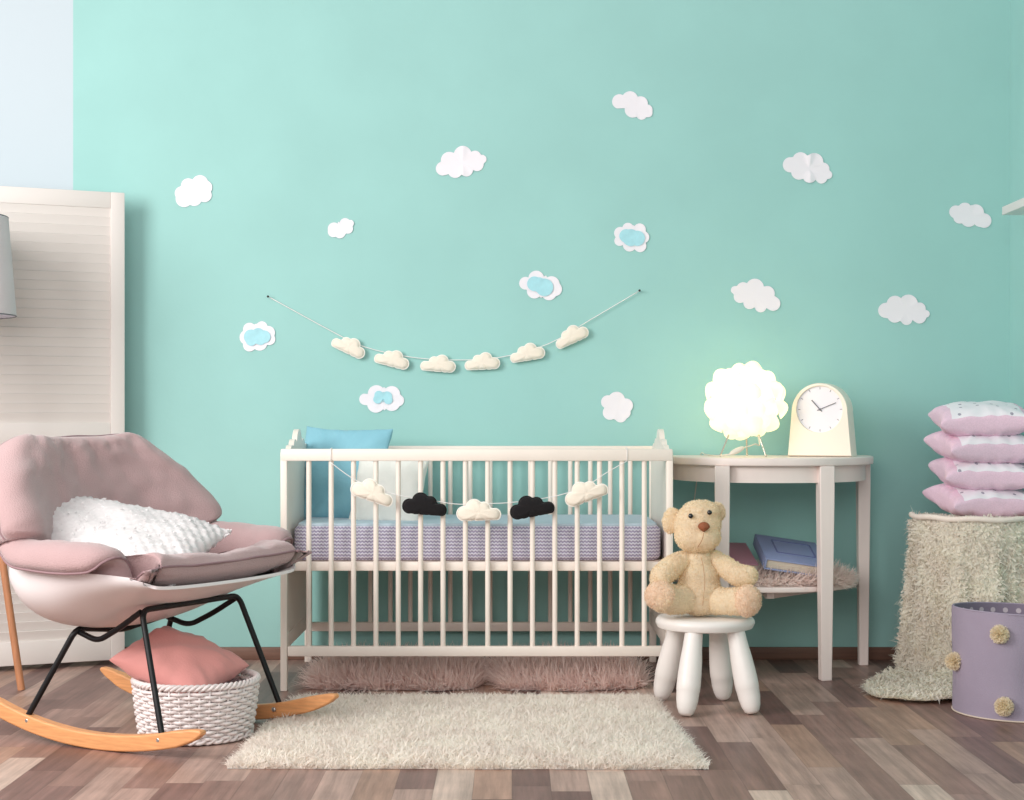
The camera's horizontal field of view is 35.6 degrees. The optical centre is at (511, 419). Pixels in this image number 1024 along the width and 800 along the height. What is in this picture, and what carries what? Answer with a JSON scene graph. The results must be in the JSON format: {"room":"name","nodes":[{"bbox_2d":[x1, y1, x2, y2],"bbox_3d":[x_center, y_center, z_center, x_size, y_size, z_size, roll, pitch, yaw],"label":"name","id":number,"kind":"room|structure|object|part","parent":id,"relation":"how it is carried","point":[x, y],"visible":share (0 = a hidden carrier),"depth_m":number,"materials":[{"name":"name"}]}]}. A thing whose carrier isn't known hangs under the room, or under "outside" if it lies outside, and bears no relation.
{"room":"bedroom","nodes":[
{"label":"bedroom","id":0,"kind":"room"},
{"bbox_2d":[0,0,1009,646],"bbox_3d":[-0.763,-0.550,6.050,5.473,2.900,0.100,0,0,0],"label":"wall","id":1,"kind":"structure","parent":0,"point":[301,118],"depth_m":6.00,"materials":[{"name":"teal paint"}]},
{"bbox_2d":[175,175,211,206],"bbox_3d":[-1.197,-0.861,5.997,0.141,0.120,0.004,0,0,0],"label":"cloud","id":2,"kind":"object","parent":1,"relation":"attached to","point":[194,191],"visible":1,"depth_m":6.00,"materials":[{"name":"white paper"}]},
{"bbox_2d":[240,321,274,350],"bbox_3d":[-0.957,-0.315,5.996,0.134,0.113,0.008,0,0,2],"label":"cloud","id":3,"kind":"object","parent":1,"relation":"attached to","point":[258,336],"visible":1,"depth_m":6.00,"materials":[{"name":"white paper"}]},
{"bbox_2d":[328,218,353,237],"bbox_3d":[-0.643,-0.721,5.997,0.098,0.076,0.004,0,0,1],"label":"cloud","id":4,"kind":"object","parent":1,"relation":"attached to","point":[339,229],"visible":1,"depth_m":6.00,"materials":[{"name":"white paper"}]},
{"bbox_2d":[359,385,403,412],"bbox_3d":[-0.490,-0.079,5.996,0.168,0.104,0.007,0,0,0],"label":"cloud","id":5,"kind":"object","parent":1,"relation":"attached to","point":[378,398],"visible":1,"depth_m":6.00,"materials":[{"name":"white paper"}]},
{"bbox_2d":[436,146,485,177],"bbox_3d":[-0.191,-0.970,5.996,0.191,0.120,0.008,0,0,0],"label":"cloud","id":6,"kind":"object","parent":1,"relation":"attached to","point":[462,161],"visible":1,"depth_m":6.00,"materials":[{"name":"white paper"}]},
{"bbox_2d":[125,647,898,659],"bbox_3d":[-0.814,0.876,5.992,5.373,0.047,0.016,0,0,0],"label":"baseboard","id":7,"kind":"structure","parent":1,"relation":"attached to","point":[245,653],"depth_m":5.98,"materials":[{"name":"brown wood"}]},
{"bbox_2d":[519,271,561,299],"bbox_3d":[0.107,-0.506,5.996,0.161,0.111,0.007,0,0,0],"label":"cloud","id":8,"kind":"object","parent":1,"relation":"attached to","point":[537,285],"visible":1,"depth_m":6.00,"materials":[{"name":"white paper"}]},
{"bbox_2d":[601,392,632,421],"bbox_3d":[0.395,-0.049,5.997,0.120,0.116,0.005,0,0,0],"label":"cloud","id":9,"kind":"object","parent":1,"relation":"attached to","point":[616,406],"visible":1,"depth_m":6.00,"materials":[{"name":"white paper"}]},
{"bbox_2d":[614,223,648,251],"bbox_3d":[0.450,-0.686,5.996,0.132,0.110,0.007,0,0,1],"label":"cloud","id":10,"kind":"object","parent":1,"relation":"attached to","point":[632,237],"visible":1,"depth_m":6.00,"materials":[{"name":"white paper"}]},
{"bbox_2d":[612,91,651,119],"bbox_3d":[0.452,-1.183,5.997,0.152,0.107,0.005,0,0,0],"label":"cloud","id":11,"kind":"object","parent":1,"relation":"attached to","point":[635,106],"visible":1,"depth_m":6.00,"materials":[{"name":"white paper"}]},
{"bbox_2d":[731,279,779,311],"bbox_3d":[0.916,-0.468,5.997,0.186,0.127,0.004,0,0,0],"label":"cloud","id":12,"kind":"object","parent":1,"relation":"attached to","point":[753,294],"visible":1,"depth_m":6.00,"materials":[{"name":"white paper"}]},
{"bbox_2d":[783,152,831,183],"bbox_3d":[1.111,-0.948,5.995,0.186,0.118,0.010,0,0,0],"label":"cloud","id":13,"kind":"object","parent":1,"relation":"attached to","point":[810,168],"visible":1,"depth_m":6.00,"materials":[{"name":"white paper"}]},
{"bbox_2d":[878,295,929,324],"bbox_3d":[1.474,-0.414,5.997,0.194,0.115,0.004,0,0,0],"label":"cloud","id":14,"kind":"object","parent":1,"relation":"attached to","point":[905,309],"visible":1,"depth_m":6.00,"materials":[{"name":"white paper"}]},
{"bbox_2d":[949,203,990,227],"bbox_3d":[1.723,-0.770,5.997,0.159,0.095,0.005,0,0,0],"label":"cloud","id":15,"kind":"object","parent":1,"relation":"attached to","point":[967,214],"visible":1,"depth_m":6.00,"materials":[{"name":"white paper"}]},
{"bbox_2d":[0,660,1023,799],"bbox_3d":[-0.600,0.950,3.000,6.000,0.100,6.300,0,0,0],"label":"floor","id":16,"kind":"structure","parent":0,"point":[809,737],"depth_m":4.22,"materials":[{"name":"laminate"}]},
{"bbox_2d":[0,214,24,690],"bbox_3d":[-1.847,0.107,5.379,0.448,1.589,0.437,0,0,0],"label":"floor lamp","id":17,"kind":"object","parent":16,"relation":"on","point":[7,292],"visible":1,"depth_m":5.32,"materials":[{"name":"wood"},{"name":"grey fabric"}]},
{"bbox_3d":[-1.872,-0.518,5.360,0.396,0.333,0.396,0,0,0],"label":"lamp shade","id":18,"kind":"part","parent":17,"relation":"part of","materials":[{"name":"white fabric"}]},
{"bbox_3d":[-1.727,0.315,5.334,0.209,1.174,0.025,0,0,10],"label":"leg","id":19,"kind":"part","parent":17,"relation":"part of","materials":[{"name":"brown wood"}]},
{"bbox_2d":[0,186,124,666],"bbox_3d":[-1.975,0.022,5.721,1.131,1.716,0.186,0,0,-8],"label":"folding screen","id":20,"kind":"object","parent":16,"relation":"on","point":[62,356],"visible":0.57,"depth_m":5.78,"materials":[{"name":"white paint"}]},
{"bbox_3d":[-1.695,0.838,5.762,0.480,0.085,0.022,0,0,-24],"label":"rail","id":21,"kind":"part","parent":20,"relation":"part of","materials":[{"name":"white paint"}]},
{"bbox_3d":[-1.695,0.060,5.762,0.480,0.100,0.022,0,0,-24],"label":"rail","id":22,"kind":"part","parent":20,"relation":"part of","materials":[{"name":"white paint"}]},
{"bbox_3d":[-1.695,-0.806,5.762,0.480,0.060,0.022,0,0,-24],"label":"rail","id":23,"kind":"part","parent":20,"relation":"part of","materials":[{"name":"white paint"}]},
{"bbox_2d":[0,432,338,751],"bbox_3d":[-1.049,0.468,4.616,0.886,0.862,0.933,0,0,36],"label":"rocking chair","id":24,"kind":"object","parent":16,"relation":"on","point":[89,586],"visible":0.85,"depth_m":4.45,"materials":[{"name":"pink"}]},
{"bbox_3d":[-1.181,0.708,4.682,0.141,0.257,0.540,0,0,28],"label":"steel leg","id":25,"kind":"part","parent":24,"relation":"part of","materials":[{"name":"black metal"}]},
{"bbox_2d":[0,432,221,540],"bbox_3d":[-1.223,0.238,4.704,0.277,0.400,0.902,0,0,28],"label":"cushion","id":26,"kind":"object","parent":24,"relation":"on","point":[39,473],"depth_m":4.71,"materials":[{"name":"fabric"}]},
{"bbox_2d":[51,496,231,585],"bbox_3d":[-1.164,0.334,4.535,0.642,0.256,0.372,0,0,12],"label":"pillow","id":27,"kind":"object","parent":24,"relation":"on","point":[131,529],"visible":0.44,"depth_m":4.48,"materials":[{"name":"white fabric"}]},
{"bbox_2d":[0,520,311,585],"bbox_3d":[-1.007,0.432,4.588,0.545,0.292,0.930,0,0,28],"label":"seat cushion","id":28,"kind":"object","parent":24,"relation":"on","point":[252,553],"depth_m":4.28,"materials":[{"name":"fabric"}]},
{"bbox_3d":[-0.860,0.678,4.511,0.130,0.334,0.541,0,0,28],"label":"steel leg","id":29,"kind":"part","parent":24,"relation":"part of","materials":[{"name":"black metal"}]},
{"bbox_2d":[130,668,260,745],"bbox_3d":[-0.900,0.812,4.545,0.365,0.172,0.364,0,0,2],"label":"wicker basket","id":30,"kind":"object","parent":16,"relation":"on","point":[178,711],"visible":0.8,"depth_m":4.41,"materials":[{"name":"white wicker"}]},
{"bbox_2d":[109,626,248,699],"bbox_3d":[-0.945,0.692,4.545,0.303,0.183,0.258,0,0,18],"label":"pillow","id":31,"kind":"object","parent":30,"relation":"in","point":[179,657],"visible":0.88,"depth_m":4.48,"materials":[{"name":"pink fabric"}]},
{"bbox_2d":[291,640,496,692],"bbox_3d":[-0.398,0.843,5.566,0.719,0.112,0.684,0,0,5],"label":"sheepskin","id":32,"kind":"object","parent":16,"relation":"on","point":[422,673],"visible":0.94,"depth_m":5.35,"materials":[{"name":"pink fur"}]},
{"bbox_2d":[224,690,710,769],"bbox_3d":[-0.120,0.873,4.603,1.288,0.053,1.057,0,0,0],"label":"shag rug","id":33,"kind":"object","parent":16,"relation":"on","point":[598,731],"visible":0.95,"depth_m":4.38,"materials":[{"name":"beige carpet"}]},
{"bbox_2d":[280,429,672,690],"bbox_3d":[-0.117,0.466,5.615,1.306,0.868,0.660,0,0,0],"label":"crib","id":34,"kind":"object","parent":16,"relation":"on","point":[295,586],"visible":0.66,"depth_m":5.30,"materials":[{"name":"beige paint"}]},
{"bbox_3d":[-0.757,0.502,5.300,0.022,0.795,0.026,0,0,0],"label":"leg","id":35,"kind":"part","parent":34,"relation":"part of","materials":[{"name":"beige paint"}]},
{"bbox_3d":[-0.757,0.371,5.615,0.018,0.678,0.606,0,0,0],"label":"panel","id":36,"kind":"part","parent":34,"relation":"part of","materials":[{"name":"beige paint"}]},
{"bbox_3d":[-0.757,0.735,5.615,0.022,0.050,0.600,0,0,0],"label":"rail","id":37,"kind":"part","parent":34,"relation":"part of","materials":[{"name":"beige paint"}]},
{"bbox_3d":[-0.757,0.502,5.930,0.026,0.795,0.024,0,0,0],"label":"leg","id":38,"kind":"part","parent":34,"relation":"part of","materials":[{"name":"beige paint"}]},
{"bbox_3d":[-0.117,0.767,5.300,1.256,0.034,0.024,0,0,0],"label":"rail","id":39,"kind":"part","parent":34,"relation":"part of","materials":[{"name":"beige paint"}]},
{"bbox_2d":[294,514,659,559],"bbox_3d":[-0.117,0.410,5.623,1.240,0.125,0.536,0,0,0],"label":"mattress","id":40,"kind":"object","parent":34,"relation":"on","point":[498,529],"visible":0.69,"depth_m":5.36,"materials":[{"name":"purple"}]},
{"bbox_2d":[304,426,392,519],"bbox_3d":[-0.609,0.201,5.749,0.360,0.357,0.162,0,0,28],"label":"pillow","id":41,"kind":"object","parent":40,"relation":"on","point":[316,438],"visible":0.48,"depth_m":5.71,"materials":[{"name":"teal fabric"}]},
{"bbox_2d":[349,461,428,520],"bbox_3d":[-0.432,0.245,5.600,0.269,0.253,0.141,0,0,18],"label":"pillow","id":42,"kind":"object","parent":40,"relation":"on","point":[387,469],"visible":0.33,"depth_m":5.56,"materials":[{"name":"white fabric"}]},
{"bbox_3d":[-0.117,0.116,5.300,1.300,0.040,0.030,0,0,0],"label":"rail","id":43,"kind":"part","parent":34,"relation":"part of","materials":[{"name":"beige paint"}]},
{"bbox_3d":[-0.117,0.488,5.324,1.250,0.030,0.018,0,0,0],"label":"rail","id":44,"kind":"part","parent":34,"relation":"part of","materials":[{"name":"beige paint"}]},
{"bbox_2d":[330,448,627,520],"bbox_3d":[-0.110,0.213,5.283,0.985,0.242,0.073,0,0,0],"label":"garland","id":45,"kind":"object","parent":34,"relation":"hanging from","point":[369,489],"visible":1,"depth_m":5.25,"materials":[{"name":"white fabric"}]},
{"bbox_3d":[-0.117,0.767,5.930,1.256,0.034,0.024,0,0,0],"label":"rail","id":46,"kind":"part","parent":34,"relation":"part of","materials":[{"name":"beige paint"}]},
{"bbox_3d":[-0.117,0.116,5.930,1.300,0.040,0.030,0,0,0],"label":"rail","id":47,"kind":"part","parent":34,"relation":"part of","materials":[{"name":"beige paint"}]},
{"bbox_3d":[0.523,0.502,5.930,0.026,0.795,0.024,0,0,0],"label":"leg","id":48,"kind":"part","parent":34,"relation":"part of","materials":[{"name":"beige paint"}]},
{"bbox_3d":[0.523,0.735,5.615,0.022,0.050,0.600,0,0,0],"label":"rail","id":49,"kind":"part","parent":34,"relation":"part of","materials":[{"name":"beige paint"}]},
{"bbox_3d":[0.523,0.371,5.615,0.018,0.678,0.606,0,0,0],"label":"panel","id":50,"kind":"part","parent":34,"relation":"part of","materials":[{"name":"beige paint"}]},
{"bbox_3d":[0.523,0.502,5.300,0.022,0.795,0.026,0,0,0],"label":"leg","id":51,"kind":"part","parent":34,"relation":"part of","materials":[{"name":"beige paint"}]},
{"bbox_2d":[480,640,654,693],"bbox_3d":[0.197,0.843,5.565,0.667,0.113,0.694,0,0,-4],"label":"sheepskin","id":52,"kind":"object","parent":16,"relation":"on","point":[545,673],"visible":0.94,"depth_m":5.35,"materials":[{"name":"pink fur"}]},
{"bbox_2d":[653,613,759,715],"bbox_3d":[0.605,0.757,4.981,0.310,0.285,0.348,0,0,0],"label":"round stool","id":53,"kind":"object","parent":16,"relation":"on","point":[680,657],"visible":0.98,"depth_m":4.88,"materials":[{"name":"white plastic"}]},
{"bbox_3d":[0.506,0.771,5.100,0.116,0.256,0.073,0,0,36],"label":"leg","id":54,"kind":"part","parent":53,"relation":"part of","materials":[{"name":"white plastic"}]},
{"bbox_3d":[0.544,0.771,4.863,0.073,0.257,0.119,0,0,33],"label":"leg","id":55,"kind":"part","parent":53,"relation":"part of","materials":[{"name":"white plastic"}]},
{"bbox_2d":[644,499,761,618],"bbox_3d":[0.587,0.432,4.963,0.367,0.371,0.210,0,0,0],"label":"teddy bear","id":56,"kind":"object","parent":53,"relation":"on","point":[696,526],"visible":1,"depth_m":4.93},
{"bbox_3d":[0.497,0.467,4.971,0.174,0.123,0.082,0,0,-39],"label":"arm","id":57,"kind":"part","parent":56,"relation":"part of"},
{"bbox_3d":[0.508,0.551,4.943,0.213,0.115,0.104,0,0,-38],"label":"leg","id":58,"kind":"part","parent":56,"relation":"part of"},
{"bbox_3d":[0.671,0.560,4.945,0.204,0.103,0.100,0,0,35],"label":"leg","id":59,"kind":"part","parent":56,"relation":"part of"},
{"bbox_3d":[0.682,0.462,4.965,0.178,0.118,0.080,0,0,31],"label":"arm","id":60,"kind":"part","parent":56,"relation":"part of"},
{"bbox_3d":[0.605,0.633,5.000,0.310,0.038,0.310,0,0,0],"label":"seat","id":61,"kind":"part","parent":53,"relation":"part of","materials":[{"name":"white plastic"}]},
{"bbox_3d":[0.667,0.771,5.094,0.080,0.253,0.095,0,0,0],"label":"leg","id":62,"kind":"part","parent":53,"relation":"part of","materials":[{"name":"white plastic"}]},
{"bbox_3d":[0.709,0.771,4.892,0.115,0.256,0.073,0,0,41],"label":"leg","id":63,"kind":"part","parent":53,"relation":"part of","materials":[{"name":"white plastic"}]},
{"bbox_2d":[660,455,873,680],"bbox_3d":[0.934,0.515,5.713,0.790,0.769,0.505,0,0,0],"label":"console table","id":64,"kind":"object","parent":16,"relation":"on","point":[723,470],"visible":0.66,"depth_m":5.51,"materials":[{"name":"white wood"}]},
{"bbox_3d":[0.727,0.529,5.515,0.052,0.741,0.052,0,0,7],"label":"leg","id":65,"kind":"part","parent":64,"relation":"part of","materials":[{"name":"white wood"}]},
{"bbox_2d":[694,361,787,499],"bbox_3d":[0.817,0.234,5.774,0.324,0.891,0.436,0,0,0],"label":"table lamp","id":66,"kind":"object","parent":64,"relation":"on","point":[742,404],"visible":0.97,"depth_m":5.61,"materials":[{"name":"white plastic"}]},
{"bbox_3d":[0.724,0.399,5.791,0.054,0.562,0.410,0,0,-12],"label":"cord","id":67,"kind":"part","parent":66,"relation":"part of","materials":[{"name":"beige plastic"}]},
{"bbox_3d":[0.762,0.072,5.662,0.059,0.110,0.006,0,0,-28],"label":"leg","id":68,"kind":"part","parent":66,"relation":"part of","materials":[{"name":"beige wood"}]},
{"bbox_2d":[729,446,744,454],"bbox_3d":[0.788,0.108,5.590,0.054,0.031,0.024,0,0,0],"label":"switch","id":69,"kind":"object","parent":66,"relation":"attached to","point":[737,450],"depth_m":5.58,"materials":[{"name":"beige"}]},
{"bbox_3d":[0.851,0.058,5.639,0.049,0.080,0.117,0,0,14],"label":"cord","id":70,"kind":"part","parent":66,"relation":"part of","materials":[{"name":"beige plastic"}]},
{"bbox_3d":[0.880,0.072,5.647,0.006,0.110,0.053,0,0,-42],"label":"leg","id":71,"kind":"part","parent":66,"relation":"part of","materials":[{"name":"white wood"}]},
{"bbox_2d":[674,578,858,592],"bbox_3d":[0.940,0.589,5.737,0.679,0.018,0.455,0,0,0],"label":"shelf","id":72,"kind":"object","parent":64,"relation":"attached to","point":[822,586],"depth_m":5.51,"materials":[{"name":"white wood"}]},
{"bbox_2d":[730,558,863,589],"bbox_3d":[0.975,0.549,5.715,0.567,0.123,0.422,0,0,0],"label":"fur throw","id":73,"kind":"object","parent":64,"relation":"on","point":[841,576],"visible":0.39,"depth_m":5.57,"materials":[{"name":"fur"}]},
{"bbox_2d":[729,542,757,566],"bbox_3d":[0.777,0.491,5.714,0.166,0.095,0.236,0,0,-3],"label":"album","id":74,"kind":"object","parent":73,"relation":"on","point":[740,552],"visible":0.29,"depth_m":5.70,"materials":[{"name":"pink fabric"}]},
{"bbox_2d":[753,534,816,576],"bbox_3d":[0.993,0.484,5.693,0.228,0.140,0.255,0,0,-1],"label":"album","id":75,"kind":"object","parent":73,"relation":"on","point":[784,553],"visible":0.92,"depth_m":5.65,"materials":[{"name":"blue paper"}]},
{"bbox_3d":[1.007,0.460,5.707,0.145,0.003,0.129,9,16,-3],"label":"frame","id":76,"kind":"part","parent":75,"relation":"part of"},
{"bbox_2d":[788,383,856,456],"bbox_3d":[1.108,-0.001,5.700,0.232,0.262,0.080,0,0,25],"label":"mantel clock","id":77,"kind":"object","parent":64,"relation":"on","point":[822,419],"visible":1,"depth_m":5.67,"materials":[{"name":"beige paint"}]},
{"bbox_3d":[1.083,0.529,5.515,0.052,0.741,0.052,0,0,-7],"label":"leg","id":78,"kind":"part","parent":64,"relation":"part of","materials":[{"name":"white wood"}]},
{"bbox_3d":[1.290,0.529,5.860,0.046,0.741,0.046,0,0,0],"label":"leg","id":79,"kind":"part","parent":64,"relation":"part of","materials":[{"name":"white wood"}]},
{"bbox_2d":[944,602,1023,722],"bbox_3d":[1.547,0.737,4.918,0.441,0.324,0.414,0,0,0],"label":"fabric basket","id":80,"kind":"object","parent":16,"relation":"on","point":[986,658],"visible":1,"depth_m":4.79,"materials":[{"name":"purple fabric"}]},
{"bbox_3d":[1.565,0.896,4.925,0.403,0.004,0.403,0,0,0],"label":"cord","id":81,"kind":"part","parent":80,"relation":"part of","materials":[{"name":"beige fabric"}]},
{"bbox_3d":[1.640,0.625,5.600,0.406,0.547,0.406,0,0,0],"label":"pouf","id":82,"kind":"object","parent":16,"relation":"on","visible":0},
{"bbox_2d":[853,505,1023,703],"bbox_3d":[1.504,0.599,5.366,0.773,0.596,0.746,0,0,0],"label":"blanket","id":83,"kind":"object","parent":82,"relation":"on","point":[951,559],"visible":0.85,"depth_m":5.39,"materials":[{"name":"beige fabric"}]},
{"bbox_2d":[922,483,1023,516],"bbox_3d":[1.648,0.279,5.590,0.323,0.133,0.308,0,0,-6],"label":"pillow","id":84,"kind":"object","parent":83,"relation":"on","point":[958,501],"visible":0.71,"depth_m":5.46,"materials":[{"name":"pink fabric"}]},
{"bbox_2d":[928,457,1023,490],"bbox_3d":[1.652,0.186,5.590,0.322,0.131,0.309,0,0,3],"label":"pillow","id":85,"kind":"object","parent":84,"relation":"on","point":[964,475],"visible":0.81,"depth_m":5.46,"materials":[{"name":"pink fabric"}]},
{"bbox_2d":[924,431,1023,463],"bbox_3d":[1.648,0.091,5.590,0.323,0.131,0.308,0,0,-3],"label":"pillow","id":86,"kind":"object","parent":85,"relation":"on","point":[1004,448],"visible":0.73,"depth_m":5.46,"materials":[{"name":"pink fabric"}]},
{"bbox_2d":[928,400,1023,435],"bbox_3d":[1.644,-0.003,5.590,0.323,0.133,0.309,0,0,7],"label":"pillow","id":87,"kind":"object","parent":86,"relation":"on","point":[961,418],"visible":0.94,"depth_m":5.46,"materials":[{"name":"pink fabric"}]},
{"bbox_2d":[1010,0,1023,489],"bbox_3d":[1.923,-0.550,4.000,0.100,2.900,4.000,0,0,0],"label":"wall","id":88,"kind":"structure","parent":0,"point":[1016,6],"depth_m":5.92,"materials":[{"name":"teal paint"}]},
{"bbox_2d":[1002,198,1023,214],"bbox_3d":[1.810,-0.746,5.090,0.125,0.030,1.200,0,0,0],"label":"wall shelf","id":89,"kind":"object","parent":88,"relation":"attached to","point":[1017,207],"visible":1,"depth_m":5.59,"materials":[{"name":"white laminate"}]},
{"bbox_3d":[0.478,-0.485,5.985,0.009,0.009,0.030,0,0,0],"label":"nail","id":90,"kind":"object","parent":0,"visible":0},
{"bbox_2d":[269,291,638,372],"bbox_3d":[-0.218,-0.331,5.978,1.390,0.309,0.027,0,0,0],"label":"garland","id":91,"kind":"object","parent":90,"relation":"hanging from","point":[441,363],"visible":1,"depth_m":5.97,"materials":[{"name":"white fabric"}]}
]}

